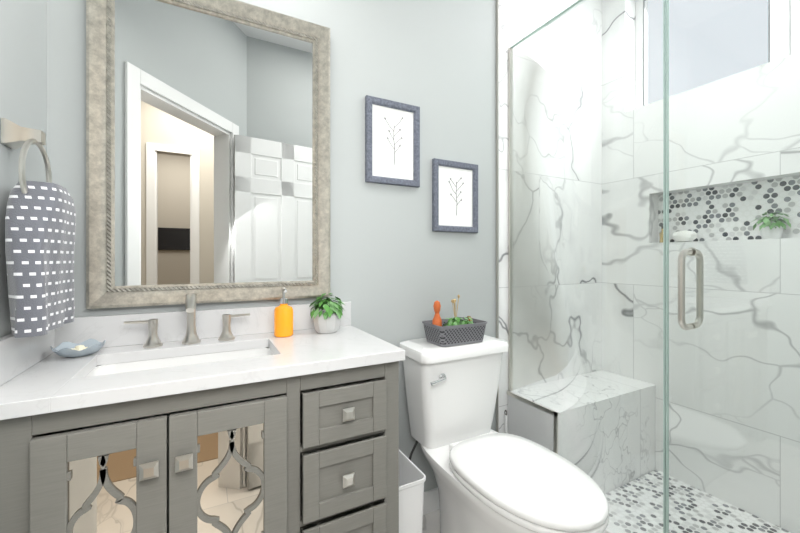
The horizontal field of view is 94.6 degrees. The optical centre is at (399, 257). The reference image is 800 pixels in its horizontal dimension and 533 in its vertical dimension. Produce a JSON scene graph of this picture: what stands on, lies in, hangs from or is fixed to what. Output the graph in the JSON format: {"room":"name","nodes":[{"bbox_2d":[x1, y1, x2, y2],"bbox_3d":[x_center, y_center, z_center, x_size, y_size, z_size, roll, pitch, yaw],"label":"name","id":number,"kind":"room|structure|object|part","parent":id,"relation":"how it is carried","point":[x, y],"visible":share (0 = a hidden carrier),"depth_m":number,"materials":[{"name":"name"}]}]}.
{"room":"bathroom","nodes":[
{"label":"bathroom","id":0,"kind":"room"},
{"bbox_2d":[0,0,46,337],"bbox_3d":[-0.885,-0.275,0.685,0.120,2.850,0.800,0,0,-28],"label":"wall","id":1,"kind":"structure","parent":0,"point":[23,23],"depth_m":0.90,"materials":[{"name":"grey paint"}]},
{"bbox_2d":[1,117,75,337],"bbox_3d":[-0.857,-0.073,0.880,0.111,0.480,0.250,0,0,-28],"label":"towel ring","id":2,"kind":"object","parent":1,"relation":"hanging from","point":[40,218],"visible":1,"depth_m":0.81,"materials":[{"name":"grey fabric"}]},
{"bbox_2d":[5,181,75,337],"bbox_3d":[-0.850,-0.003,0.883,0.096,0.340,0.250,0,0,-28],"label":"towel","id":3,"kind":"object","parent":2,"relation":"hanging from","point":[40,218],"depth_m":0.81,"materials":[{"name":"fabric"}]},
{"bbox_2d":[47,0,495,491],"bbox_3d":[-1.030,-0.275,1.129,5.642,2.850,0.120,0,0,-28],"label":"wall","id":4,"kind":"structure","parent":0,"point":[438,57],"depth_m":1.60,"materials":[{"name":"grey paint"}]},
{"bbox_2d":[86,0,329,308],"bbox_3d":[-0.602,-0.370,1.268,0.738,1.040,0.034,0,0,-28],"label":"mirror","id":5,"kind":"object","parent":4,"relation":"attached to","point":[208,121],"visible":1,"depth_m":1.24,"materials":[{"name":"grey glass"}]},
{"bbox_2d":[365,95,419,187],"bbox_3d":[-0.028,-0.492,1.581,0.255,0.355,0.020,0,0,-28],"label":"picture","id":6,"kind":"object","parent":4,"relation":"attached to","point":[392,128],"visible":1,"depth_m":1.58,"materials":[{"name":"white paper"}]},
{"bbox_2d":[432,158,477,232],"bbox_3d":[0.264,-0.287,1.736,0.255,0.330,0.020,0,0,-28],"label":"picture","id":7,"kind":"object","parent":4,"relation":"attached to","point":[454,184],"visible":1,"depth_m":1.73,"materials":[{"name":"white paper"}]},
{"bbox_2d":[496,0,498,432],"bbox_3d":[0.491,-0.275,1.861,0.006,2.850,0.014,0,0,-28],"label":"trim","id":8,"kind":"structure","parent":4,"relation":"attached to","point":[497,1],"depth_m":1.86,"materials":[{"name":"white tile"}]},
{"bbox_2d":[508,47,512,390],"bbox_3d":[0.566,-0.199,1.888,0.018,1.753,0.012,0,0,-28],"label":"trim","id":9,"kind":"structure","parent":4,"relation":"attached to","point":[510,50],"depth_m":1.88,"materials":[{"name":"silver metal"}]},
{"bbox_2d":[499,0,601,433],"bbox_3d":[0.860,-0.275,2.059,0.832,2.850,0.012,0,0,-28],"label":"tile","id":10,"kind":"structure","parent":4,"relation":"attached to","point":[567,121],"depth_m":2.09,"materials":[{"name":"white tile"}]},
{"bbox_2d":[422,469,790,532],"bbox_3d":[0.266,1.191,-1.308,5.642,0.118,5.800,0,0,-28],"label":"floor","id":11,"kind":"structure","parent":0,"point":[636,506],"depth_m":1.64,"materials":[{"name":"tile"}]},
{"bbox_2d":[0,293,404,532],"bbox_3d":[-0.496,0.630,1.065,0.919,1.041,0.487,0,0,-28],"label":"vanity","id":12,"kind":"object","parent":11,"relation":"on","point":[192,420],"visible":0.99,"depth_m":0.90,"materials":[{"name":"wood"}]},
{"bbox_2d":[50,339,105,357],"bbox_3d":[-0.889,0.252,1.022,0.116,0.034,0.116,0,0,-28],"label":"soap dish","id":13,"kind":"object","parent":12,"relation":"on","point":[67,349],"visible":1,"depth_m":1.01,"materials":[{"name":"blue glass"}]},
{"bbox_2d":[274,287,292,336],"bbox_3d":[-0.403,0.185,1.279,0.064,0.168,0.067,0,0,-28],"label":"soap dispenser","id":14,"kind":"object","parent":12,"relation":"on","point":[283,314],"visible":1,"depth_m":1.26,"materials":[{"name":"orange plastic"}]},
{"bbox_2d":[309,293,344,333],"bbox_3d":[-0.263,0.198,1.345,0.128,0.141,0.139,0,0,-28],"label":"potted plant","id":15,"kind":"object","parent":12,"relation":"on","point":[328,321],"visible":1,"depth_m":1.31,"materials":[{"name":"white ceramic"}]},
{"bbox_2d":[399,450,425,532],"bbox_3d":[-0.037,0.950,1.362,0.138,0.399,0.308,0,0,-28],"label":"waste bin","id":16,"kind":"object","parent":11,"relation":"on","point":[412,479],"visible":0.27,"depth_m":1.25,"materials":[{"name":"white plastic"}]},
{"bbox_2d":[399,335,608,532],"bbox_3d":[0.357,0.753,1.342,0.440,0.794,0.774,0,0,-28],"label":"toilet","id":17,"kind":"object","parent":11,"relation":"on","point":[488,480],"visible":0.96,"depth_m":1.35,"materials":[{"name":"white ceramic"}]},
{"bbox_2d":[422,294,487,346],"bbox_3d":[0.234,0.257,1.574,0.247,0.195,0.156,0,0,-28],"label":"basket","id":18,"kind":"object","parent":17,"relation":"on","point":[447,332],"visible":1,"depth_m":1.52,"materials":[{"name":"plastic"}]},
{"bbox_2d":[504,410,506,432],"bbox_3d":[0.506,0.937,1.764,0.080,0.424,0.080,0,0,-28],"label":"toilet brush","id":19,"kind":"object","parent":11,"relation":"on","point":[505,415],"visible":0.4,"depth_m":1.76,"materials":[{"name":"white plastic"}]},
{"bbox_2d":[507,370,654,493],"bbox_3d":[0.958,0.915,1.931,0.775,0.471,0.301,0,0,-28],"label":"shower bench","id":20,"kind":"object","parent":11,"relation":"on","point":[615,413],"depth_m":1.83,"materials":[{"name":"white stone"}]},
{"bbox_2d":[603,521,626,532],"bbox_3d":[1.032,1.100,1.044,0.058,0.100,1.331,0,0,-28],"label":"sill","id":21,"kind":"structure","parent":11,"relation":"on","point":[611,526],"depth_m":1.43,"materials":[{"name":"white stone"}]},
{"bbox_2d":[511,0,665,532],"bbox_3d":[0.733,-0.014,1.574,0.010,2.122,0.722,0,0,-28],"label":"glass panel","id":22,"kind":"object","parent":21,"relation":"on","point":[533,338],"depth_m":1.74,"materials":[{"name":"clear glass"}]},
{"bbox_2d":[666,0,703,532],"bbox_3d":[1.117,-0.020,0.851,0.135,2.110,0.906,0,0,-28],"label":"shower door","id":23,"kind":"structure","parent":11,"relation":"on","point":[691,251],"depth_m":1.25,"materials":[{"name":"clear glass"}]},
{"bbox_3d":[1.117,-0.020,0.851,0.135,2.110,0.906,0,0,-28],"label":"glass door","id":24,"kind":"part","parent":23,"relation":"part of","materials":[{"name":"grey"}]},
{"bbox_2d":[602,0,799,532],"bbox_3d":[1.683,-0.275,1.569,0.160,2.850,1.890,0,0,-28],"label":"wall","id":25,"kind":"structure","parent":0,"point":[734,140],"depth_m":1.76,"materials":[{"name":"white tile"}]},
{"label":"outside","id":26,"kind":"structure","parent":0,"visible":0},
{"bbox_2d":[648,0,767,103],"bbox_3d":[2.134,-1.450,1.837,0.010,2.800,3.600,0,0,-28],"label":"sky","id":27,"kind":"structure","parent":26,"point":[710,40],"depth_m":2.29,"materials":[{"name":"white"}]},
{"bbox_3d":[-0.184,-0.275,0.112,0.996,2.850,1.228,0,0,-28],"label":"wall","id":28,"kind":"structure","parent":0,"visible":0},
{"bbox_2d":[423,487,439,514],"bbox_3d":[0.506,1.103,0.943,0.880,0.095,1.650,0,0,-28],"label":"baseboard","id":29,"kind":"structure","parent":28,"relation":"attached to","point":[431,497],"depth_m":1.67,"materials":[{"name":"white"}]},
{"bbox_2d":[659,226,662,242],"bbox_3d":[1.419,-0.128,1.989,0.034,0.090,0.034,0,0,-28],"label":"bottle","id":30,"kind":"object","parent":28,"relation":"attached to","point":[661,233],"visible":0.34,"depth_m":1.98,"materials":[{"name":"beige plastic"}]},
{"bbox_2d":[672,230,696,241],"bbox_3d":[1.468,-0.113,1.900,0.069,0.060,0.109,0,0,-28],"label":"sponge","id":31,"kind":"object","parent":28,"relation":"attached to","point":[681,236],"visible":0.9,"depth_m":1.88,"materials":[{"name":"white"}]},
{"bbox_2d":[635,0,799,108],"bbox_3d":[1.694,-1.205,1.639,0.054,0.730,1.232,0,0,-28],"label":"window","id":32,"kind":"structure","parent":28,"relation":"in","point":[783,15],"depth_m":1.65,"materials":[{"name":"white plastic"}]},
{"bbox_2d":[752,212,790,238],"bbox_3d":[1.616,-0.143,1.614,0.120,0.122,0.125,0,0,18],"label":"potted plant","id":33,"kind":"object","parent":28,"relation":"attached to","point":[775,230],"visible":0.99,"depth_m":1.58,"materials":[{"name":"green plant"}]}
]}

